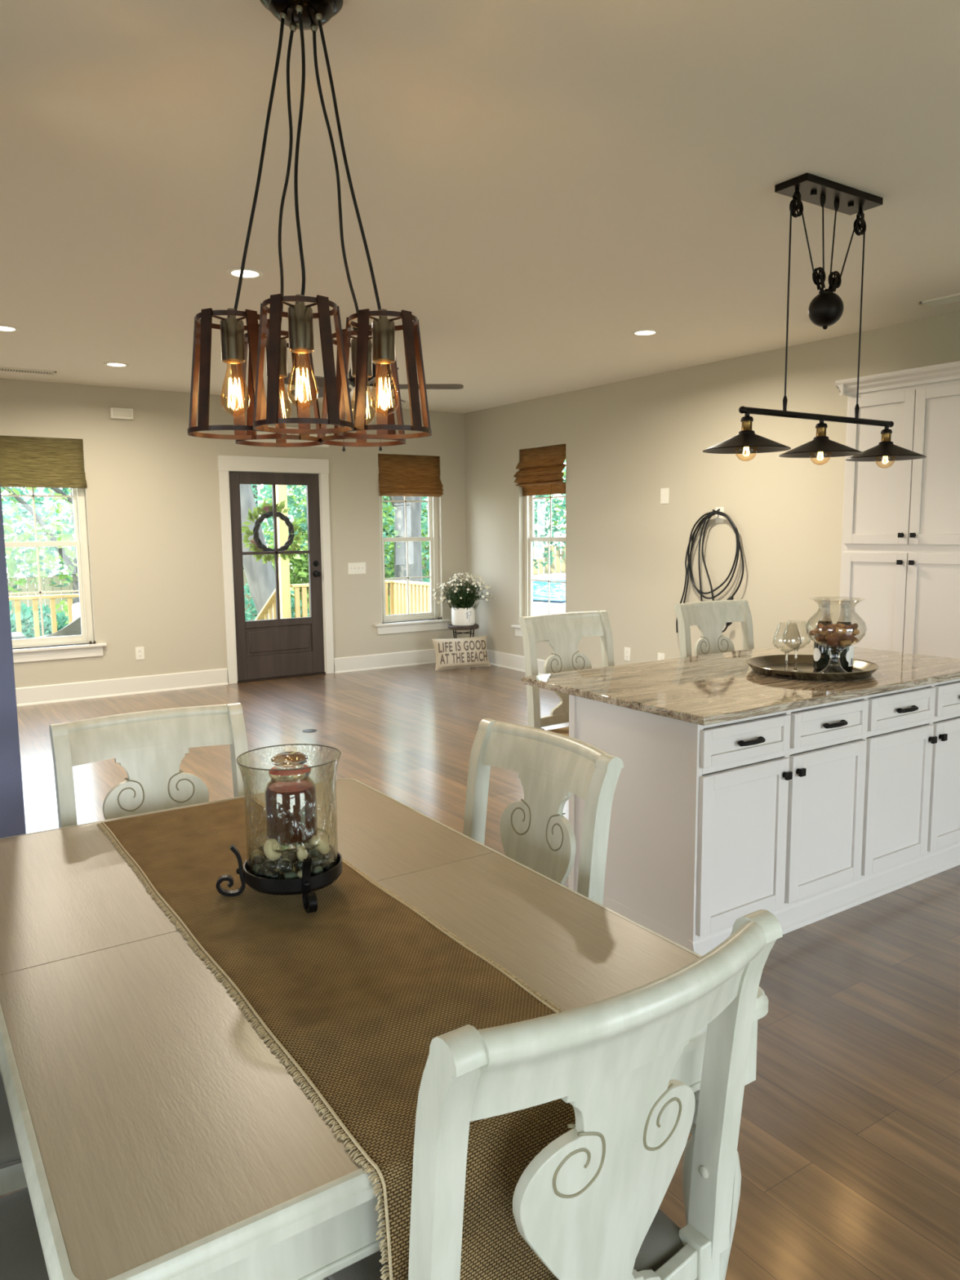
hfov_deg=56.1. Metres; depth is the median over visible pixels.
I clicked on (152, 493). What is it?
wall
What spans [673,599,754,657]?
counter stool
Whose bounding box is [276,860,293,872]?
pebble
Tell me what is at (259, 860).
pebble
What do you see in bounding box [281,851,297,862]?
pebble
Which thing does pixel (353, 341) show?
bulb socket
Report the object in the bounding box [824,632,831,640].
cork
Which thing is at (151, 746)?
dining chair
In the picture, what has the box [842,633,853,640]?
cork
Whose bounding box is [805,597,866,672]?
vase
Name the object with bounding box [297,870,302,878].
pebble
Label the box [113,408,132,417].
grille
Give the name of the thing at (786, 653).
wine glass
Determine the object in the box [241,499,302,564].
wreath
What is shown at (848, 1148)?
floor
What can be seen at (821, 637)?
cork
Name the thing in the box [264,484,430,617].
tree
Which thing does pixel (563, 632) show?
counter stool
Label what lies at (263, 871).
pebble
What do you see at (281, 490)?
porch post
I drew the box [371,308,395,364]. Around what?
bulb socket
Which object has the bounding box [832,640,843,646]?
cork
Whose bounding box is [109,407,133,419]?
door chime
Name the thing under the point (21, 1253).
dining chair
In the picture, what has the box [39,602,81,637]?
wicker chair
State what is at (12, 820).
wall partition
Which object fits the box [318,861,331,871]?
pebble
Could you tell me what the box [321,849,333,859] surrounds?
pebble
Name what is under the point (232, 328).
bulb socket
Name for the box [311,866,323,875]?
pebble
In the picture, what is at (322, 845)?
shell
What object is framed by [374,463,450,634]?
window
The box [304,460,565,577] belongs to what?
tree
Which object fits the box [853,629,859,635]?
cork
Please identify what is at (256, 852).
pebble
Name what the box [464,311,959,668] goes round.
wall
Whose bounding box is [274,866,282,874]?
pebble
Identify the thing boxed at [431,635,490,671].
throw pillow
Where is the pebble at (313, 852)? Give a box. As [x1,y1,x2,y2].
[309,848,322,858]
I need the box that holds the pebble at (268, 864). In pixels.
[262,859,276,871]
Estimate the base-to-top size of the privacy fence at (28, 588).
1.470 m
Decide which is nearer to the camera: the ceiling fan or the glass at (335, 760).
the glass at (335, 760)
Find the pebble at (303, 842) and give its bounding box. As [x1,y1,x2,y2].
[301,839,309,844]
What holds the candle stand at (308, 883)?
on the table runner
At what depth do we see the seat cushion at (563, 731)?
4.22 m
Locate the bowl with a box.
[773,623,801,652]
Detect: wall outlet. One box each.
[135,646,144,659]
[624,647,630,661]
[657,652,664,660]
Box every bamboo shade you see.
[0,435,87,488]
[377,453,443,497]
[513,444,565,496]
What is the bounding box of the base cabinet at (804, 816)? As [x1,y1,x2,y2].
[568,678,959,955]
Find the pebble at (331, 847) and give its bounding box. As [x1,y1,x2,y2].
[328,844,334,851]
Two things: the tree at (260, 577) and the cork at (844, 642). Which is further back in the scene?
the tree at (260, 577)
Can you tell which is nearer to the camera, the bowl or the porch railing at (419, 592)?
the bowl
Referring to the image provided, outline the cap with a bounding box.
[302,728,317,732]
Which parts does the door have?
raised panel, knob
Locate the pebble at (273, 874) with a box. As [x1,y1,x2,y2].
[266,870,279,879]
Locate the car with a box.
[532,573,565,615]
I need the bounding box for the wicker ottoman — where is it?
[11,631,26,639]
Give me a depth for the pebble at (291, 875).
1.87 m
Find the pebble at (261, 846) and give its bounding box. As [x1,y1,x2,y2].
[257,844,264,853]
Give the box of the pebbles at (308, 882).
[243,844,342,895]
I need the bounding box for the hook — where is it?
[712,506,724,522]
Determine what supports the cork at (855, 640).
in the vase
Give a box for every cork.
[809,630,817,635]
[813,627,821,635]
[815,635,826,641]
[817,622,826,631]
[819,629,826,635]
[819,634,826,640]
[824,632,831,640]
[826,623,838,628]
[826,626,835,633]
[826,640,837,647]
[827,635,839,642]
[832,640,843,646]
[833,630,843,636]
[835,626,847,634]
[838,622,845,628]
[840,640,852,645]
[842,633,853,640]
[843,625,854,631]
[848,623,857,628]
[852,636,857,643]
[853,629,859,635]
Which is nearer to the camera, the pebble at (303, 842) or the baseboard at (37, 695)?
the pebble at (303, 842)
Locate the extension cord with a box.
[675,510,744,632]
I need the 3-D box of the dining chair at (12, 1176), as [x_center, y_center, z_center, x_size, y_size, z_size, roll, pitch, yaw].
[-1.115,0.855,1.724,0.660,1.006,0.556,-5,8,-33]
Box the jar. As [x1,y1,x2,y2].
[264,776,317,838]
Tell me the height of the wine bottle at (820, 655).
0.317 m
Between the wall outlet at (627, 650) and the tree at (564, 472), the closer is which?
the wall outlet at (627, 650)
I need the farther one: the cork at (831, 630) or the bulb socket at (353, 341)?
the cork at (831, 630)
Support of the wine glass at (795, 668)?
on the serving tray
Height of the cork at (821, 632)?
0.023 m
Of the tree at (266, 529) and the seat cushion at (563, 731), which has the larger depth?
the tree at (266, 529)
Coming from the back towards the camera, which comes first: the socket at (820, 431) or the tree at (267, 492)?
the tree at (267, 492)
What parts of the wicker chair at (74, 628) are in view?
backrest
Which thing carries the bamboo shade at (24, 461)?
attached to the wall at (152, 493)
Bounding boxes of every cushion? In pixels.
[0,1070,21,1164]
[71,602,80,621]
[327,1208,683,1279]
[546,726,568,736]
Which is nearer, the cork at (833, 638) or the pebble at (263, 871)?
the pebble at (263, 871)
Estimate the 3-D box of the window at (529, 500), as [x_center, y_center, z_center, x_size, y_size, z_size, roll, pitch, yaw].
[0.683,-1.005,9.458,0.190,2.010,0.976,-5,8,-33]
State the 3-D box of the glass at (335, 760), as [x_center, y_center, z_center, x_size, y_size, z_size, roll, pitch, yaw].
[-0.406,0.376,1.938,0.220,0.260,0.220,-5,8,-33]
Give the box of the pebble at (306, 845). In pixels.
[303,842,313,853]
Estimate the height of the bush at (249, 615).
1.717 m
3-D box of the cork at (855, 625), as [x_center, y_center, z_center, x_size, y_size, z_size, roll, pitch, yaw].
[1.592,-0.057,3.844,0.022,0.033,0.046,-2,7,-14]
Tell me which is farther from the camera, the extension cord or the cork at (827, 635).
the extension cord
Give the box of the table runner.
[97,795,575,1279]
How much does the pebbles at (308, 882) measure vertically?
0.036 m
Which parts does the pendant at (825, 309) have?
lamp shade, lamp shade, ceiling plate, lamp shade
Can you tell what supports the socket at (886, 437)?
attached to the pendant at (825, 309)
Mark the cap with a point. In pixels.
(306, 730)
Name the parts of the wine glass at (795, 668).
stem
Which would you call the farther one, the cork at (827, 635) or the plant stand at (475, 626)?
the plant stand at (475, 626)
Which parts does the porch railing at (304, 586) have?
rail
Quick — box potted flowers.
[432,572,495,626]
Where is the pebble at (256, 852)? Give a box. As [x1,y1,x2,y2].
[250,848,264,858]
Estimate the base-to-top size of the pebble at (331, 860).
0.022 m
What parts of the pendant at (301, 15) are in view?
lamp shade, cord, lamp shade, cord, cord, lamp shade, cord, cord, lamp shade, lamp shade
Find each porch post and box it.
[275,484,291,618]
[393,582,395,614]
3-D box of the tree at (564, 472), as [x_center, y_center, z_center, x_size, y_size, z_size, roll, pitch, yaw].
[3.955,-5.302,26.773,6.753,9.031,6.313,-5,8,-33]
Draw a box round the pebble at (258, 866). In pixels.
[252,864,262,875]
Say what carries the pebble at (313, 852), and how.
in the glass at (335, 760)
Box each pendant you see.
[187,0,431,447]
[702,173,926,465]
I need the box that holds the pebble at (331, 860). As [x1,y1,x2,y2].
[322,857,333,864]
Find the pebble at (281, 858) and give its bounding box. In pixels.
[276,855,283,865]
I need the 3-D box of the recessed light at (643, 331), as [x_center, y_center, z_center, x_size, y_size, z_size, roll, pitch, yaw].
[1.137,-2.117,6.200,0.192,0.007,0.192,-5,8,-33]
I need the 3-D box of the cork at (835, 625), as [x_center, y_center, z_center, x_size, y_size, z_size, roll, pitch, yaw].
[1.514,-0.056,3.862,0.044,0.028,0.022,0,7,2]
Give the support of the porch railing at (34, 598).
on the floor
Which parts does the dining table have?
table panel, leg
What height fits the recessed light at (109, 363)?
0.007 m
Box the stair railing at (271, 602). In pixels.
[254,589,275,620]
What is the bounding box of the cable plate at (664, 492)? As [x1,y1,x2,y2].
[660,488,669,503]
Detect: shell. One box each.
[263,838,282,860]
[297,844,308,861]
[308,835,329,854]
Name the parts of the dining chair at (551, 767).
post, rail, post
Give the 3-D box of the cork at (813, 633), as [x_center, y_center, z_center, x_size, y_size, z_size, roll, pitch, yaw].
[1.423,-0.030,3.839,0.022,0.027,0.044,0,7,4]
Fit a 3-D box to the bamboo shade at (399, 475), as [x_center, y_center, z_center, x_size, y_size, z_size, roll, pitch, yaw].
[-0.791,-1.852,10.149,0.823,0.458,0.106,-5,8,-33]
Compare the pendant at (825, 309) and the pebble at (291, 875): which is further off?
the pendant at (825, 309)
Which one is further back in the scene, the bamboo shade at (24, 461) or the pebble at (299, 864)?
the bamboo shade at (24, 461)
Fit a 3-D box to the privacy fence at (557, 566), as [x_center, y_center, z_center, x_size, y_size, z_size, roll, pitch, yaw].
[6.173,-2.034,28.397,18.000,1.970,0.068,0,7,6]
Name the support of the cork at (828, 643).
in the vase
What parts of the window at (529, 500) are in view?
frame, sash, sash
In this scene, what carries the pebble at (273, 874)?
in the glass at (335, 760)
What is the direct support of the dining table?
on the floor
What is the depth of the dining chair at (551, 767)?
2.39 m
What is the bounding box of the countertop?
[520,641,959,725]
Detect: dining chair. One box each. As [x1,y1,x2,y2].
[0,1070,27,1195]
[0,1186,48,1279]
[48,702,251,827]
[321,909,782,1279]
[462,718,623,905]
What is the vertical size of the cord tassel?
0.030 m
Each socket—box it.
[220,308,245,364]
[265,338,288,377]
[288,294,314,353]
[351,337,372,377]
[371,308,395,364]
[741,420,752,431]
[816,426,826,436]
[880,432,891,441]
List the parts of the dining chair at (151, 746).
post, rail, post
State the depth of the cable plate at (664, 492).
7.91 m
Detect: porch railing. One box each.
[8,593,79,637]
[289,579,394,617]
[392,579,430,614]
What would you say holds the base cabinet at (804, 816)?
on the floor
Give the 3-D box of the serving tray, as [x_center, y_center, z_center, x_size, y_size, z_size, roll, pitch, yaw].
[1.458,0.121,3.966,0.548,0.038,0.548,-5,8,-33]
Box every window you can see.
[1,487,106,662]
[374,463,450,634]
[511,494,565,640]
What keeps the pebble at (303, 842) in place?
in the glass at (335, 760)
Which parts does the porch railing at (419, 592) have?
rail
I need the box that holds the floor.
[0,662,959,1279]
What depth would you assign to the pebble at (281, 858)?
1.96 m
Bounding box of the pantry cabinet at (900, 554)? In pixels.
[835,360,959,658]
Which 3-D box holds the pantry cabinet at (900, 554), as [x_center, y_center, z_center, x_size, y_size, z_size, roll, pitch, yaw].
[3.073,-0.354,5.254,0.656,2.465,1.924,-5,8,-33]
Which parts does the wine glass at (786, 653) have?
stem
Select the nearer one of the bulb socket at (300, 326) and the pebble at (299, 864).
the pebble at (299, 864)
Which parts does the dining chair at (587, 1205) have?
post, rail, rail, leg, post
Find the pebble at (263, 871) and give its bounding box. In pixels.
[255,866,269,877]
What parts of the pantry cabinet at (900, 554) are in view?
cabinet door, cabinet door, crown moulding, knob, knob, knob, knob, cabinet door, cabinet door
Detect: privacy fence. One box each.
[7,564,425,630]
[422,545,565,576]
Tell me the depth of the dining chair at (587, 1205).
1.13 m
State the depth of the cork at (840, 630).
3.73 m
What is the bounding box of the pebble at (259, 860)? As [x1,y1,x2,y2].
[252,855,265,864]
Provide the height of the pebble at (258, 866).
0.024 m
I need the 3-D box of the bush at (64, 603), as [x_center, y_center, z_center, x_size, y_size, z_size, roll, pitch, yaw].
[-7.529,-0.371,18.475,3.079,1.650,2.223,-5,8,-33]
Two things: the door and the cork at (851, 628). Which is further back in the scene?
the door
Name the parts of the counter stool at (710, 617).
post, rail, post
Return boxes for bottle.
[813,598,833,670]
[832,599,854,671]
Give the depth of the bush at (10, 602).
16.87 m
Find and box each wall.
[0,378,466,688]
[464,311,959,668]
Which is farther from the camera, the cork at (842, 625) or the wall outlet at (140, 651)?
the wall outlet at (140, 651)
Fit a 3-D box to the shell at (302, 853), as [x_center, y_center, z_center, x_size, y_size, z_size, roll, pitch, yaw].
[-0.372,0.447,1.887,0.023,0.033,0.037,-3,7,-17]
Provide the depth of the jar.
1.89 m
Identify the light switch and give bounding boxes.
[347,562,365,574]
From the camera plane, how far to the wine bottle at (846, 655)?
3.93 m
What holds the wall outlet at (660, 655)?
attached to the wall at (627, 441)
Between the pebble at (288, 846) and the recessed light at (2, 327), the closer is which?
the pebble at (288, 846)
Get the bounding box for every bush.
[8,600,27,631]
[9,601,68,638]
[49,600,68,626]
[244,579,309,621]
[388,568,430,614]
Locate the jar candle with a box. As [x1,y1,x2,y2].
[264,751,317,843]
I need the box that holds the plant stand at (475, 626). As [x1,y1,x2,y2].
[448,623,479,638]
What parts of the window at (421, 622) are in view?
sash, sash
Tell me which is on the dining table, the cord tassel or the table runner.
the table runner
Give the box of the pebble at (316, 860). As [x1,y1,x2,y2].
[311,855,320,866]
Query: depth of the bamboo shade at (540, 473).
9.32 m
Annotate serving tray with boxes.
[746,654,879,679]
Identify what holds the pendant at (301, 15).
hanging from the ceiling
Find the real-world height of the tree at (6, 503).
8.033 m
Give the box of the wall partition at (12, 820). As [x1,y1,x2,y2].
[0,483,26,838]
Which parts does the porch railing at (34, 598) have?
rail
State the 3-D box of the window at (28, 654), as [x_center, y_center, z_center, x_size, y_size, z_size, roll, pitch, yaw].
[-4.004,-0.815,8.157,1.035,2.005,0.190,-5,8,-33]
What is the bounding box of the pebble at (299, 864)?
[295,860,302,869]
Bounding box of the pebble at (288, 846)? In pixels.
[284,842,297,849]
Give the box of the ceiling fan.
[284,324,463,451]
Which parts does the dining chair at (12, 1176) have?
seat frame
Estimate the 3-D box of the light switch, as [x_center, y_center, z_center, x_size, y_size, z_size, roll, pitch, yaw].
[-1.356,-0.787,9.876,0.210,0.125,0.016,-5,8,-33]
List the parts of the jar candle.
lid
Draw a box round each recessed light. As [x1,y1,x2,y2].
[0,324,19,331]
[103,361,128,367]
[226,266,263,278]
[631,328,658,335]
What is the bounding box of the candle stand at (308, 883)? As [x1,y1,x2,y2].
[216,841,342,913]
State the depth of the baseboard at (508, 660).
10.04 m
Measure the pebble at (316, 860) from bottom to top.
0.023 m
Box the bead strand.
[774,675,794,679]
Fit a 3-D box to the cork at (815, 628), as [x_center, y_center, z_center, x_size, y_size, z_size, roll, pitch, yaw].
[1.470,-0.036,3.902,0.046,0.033,0.022,-2,7,-13]
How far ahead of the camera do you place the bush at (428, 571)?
19.74 m
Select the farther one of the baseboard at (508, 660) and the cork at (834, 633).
the baseboard at (508, 660)
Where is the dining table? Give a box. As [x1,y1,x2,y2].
[0,777,768,1279]
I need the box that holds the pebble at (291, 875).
[284,871,297,879]
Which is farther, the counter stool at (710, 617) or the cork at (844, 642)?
the counter stool at (710, 617)
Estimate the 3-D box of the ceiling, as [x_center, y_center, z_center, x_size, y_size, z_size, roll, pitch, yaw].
[-0.794,-1.794,3.284,9.361,0.100,11.656,-5,8,-33]
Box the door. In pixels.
[217,455,333,684]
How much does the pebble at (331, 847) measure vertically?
0.020 m
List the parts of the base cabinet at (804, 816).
cabinet door, drawer, pull handle, knob, knob, moulding, cabinet door, drawer, pull handle, cabinet door, drawer, pull handle, knob, knob, cabinet door, drawer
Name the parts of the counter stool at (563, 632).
post, rail, rail, post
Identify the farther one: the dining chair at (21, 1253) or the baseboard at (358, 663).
the baseboard at (358, 663)
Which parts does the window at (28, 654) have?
sash, sash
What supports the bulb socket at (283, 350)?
attached to the pendant at (301, 15)
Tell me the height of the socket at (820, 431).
0.039 m
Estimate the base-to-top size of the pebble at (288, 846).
0.025 m
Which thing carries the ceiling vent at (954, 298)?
in the ceiling
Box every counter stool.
[518,610,614,736]
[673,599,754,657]
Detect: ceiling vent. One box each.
[0,366,56,375]
[919,293,959,306]
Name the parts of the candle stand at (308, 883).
scroll leg, scroll leg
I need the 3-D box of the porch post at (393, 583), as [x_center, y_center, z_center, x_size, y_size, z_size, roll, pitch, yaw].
[-1.168,0.089,12.687,0.120,1.840,0.120,-5,8,-33]
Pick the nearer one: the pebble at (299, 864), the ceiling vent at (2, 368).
the pebble at (299, 864)
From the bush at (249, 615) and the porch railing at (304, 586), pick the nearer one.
the porch railing at (304, 586)
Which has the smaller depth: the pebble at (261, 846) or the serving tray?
the pebble at (261, 846)
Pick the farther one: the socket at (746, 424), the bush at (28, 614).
the bush at (28, 614)
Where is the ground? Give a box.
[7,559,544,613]
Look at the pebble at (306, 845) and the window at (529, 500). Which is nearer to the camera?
the pebble at (306, 845)
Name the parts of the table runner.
edge cord, edge cord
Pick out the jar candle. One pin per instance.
(291, 815)
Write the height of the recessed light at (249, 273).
0.007 m
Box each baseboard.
[15,667,228,706]
[333,648,435,673]
[486,648,545,675]
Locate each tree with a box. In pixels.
[0,487,74,594]
[0,487,79,604]
[240,484,429,619]
[243,484,429,605]
[250,484,430,582]
[257,488,427,543]
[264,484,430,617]
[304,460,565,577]
[534,459,565,528]
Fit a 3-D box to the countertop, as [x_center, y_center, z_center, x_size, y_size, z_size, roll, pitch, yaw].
[1.296,0.150,4.017,1.997,0.030,1.045,-5,8,-33]
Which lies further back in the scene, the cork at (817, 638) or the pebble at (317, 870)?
the cork at (817, 638)
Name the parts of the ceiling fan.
blade, blade, lamp shade, blade, blade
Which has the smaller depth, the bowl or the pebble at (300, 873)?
the pebble at (300, 873)
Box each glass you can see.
[235,743,341,879]
[773,623,801,671]
[782,619,810,671]
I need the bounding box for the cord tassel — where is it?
[75,640,95,644]
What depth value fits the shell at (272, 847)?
1.87 m
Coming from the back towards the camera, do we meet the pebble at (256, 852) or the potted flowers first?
the potted flowers
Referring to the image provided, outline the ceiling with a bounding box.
[0,0,959,413]

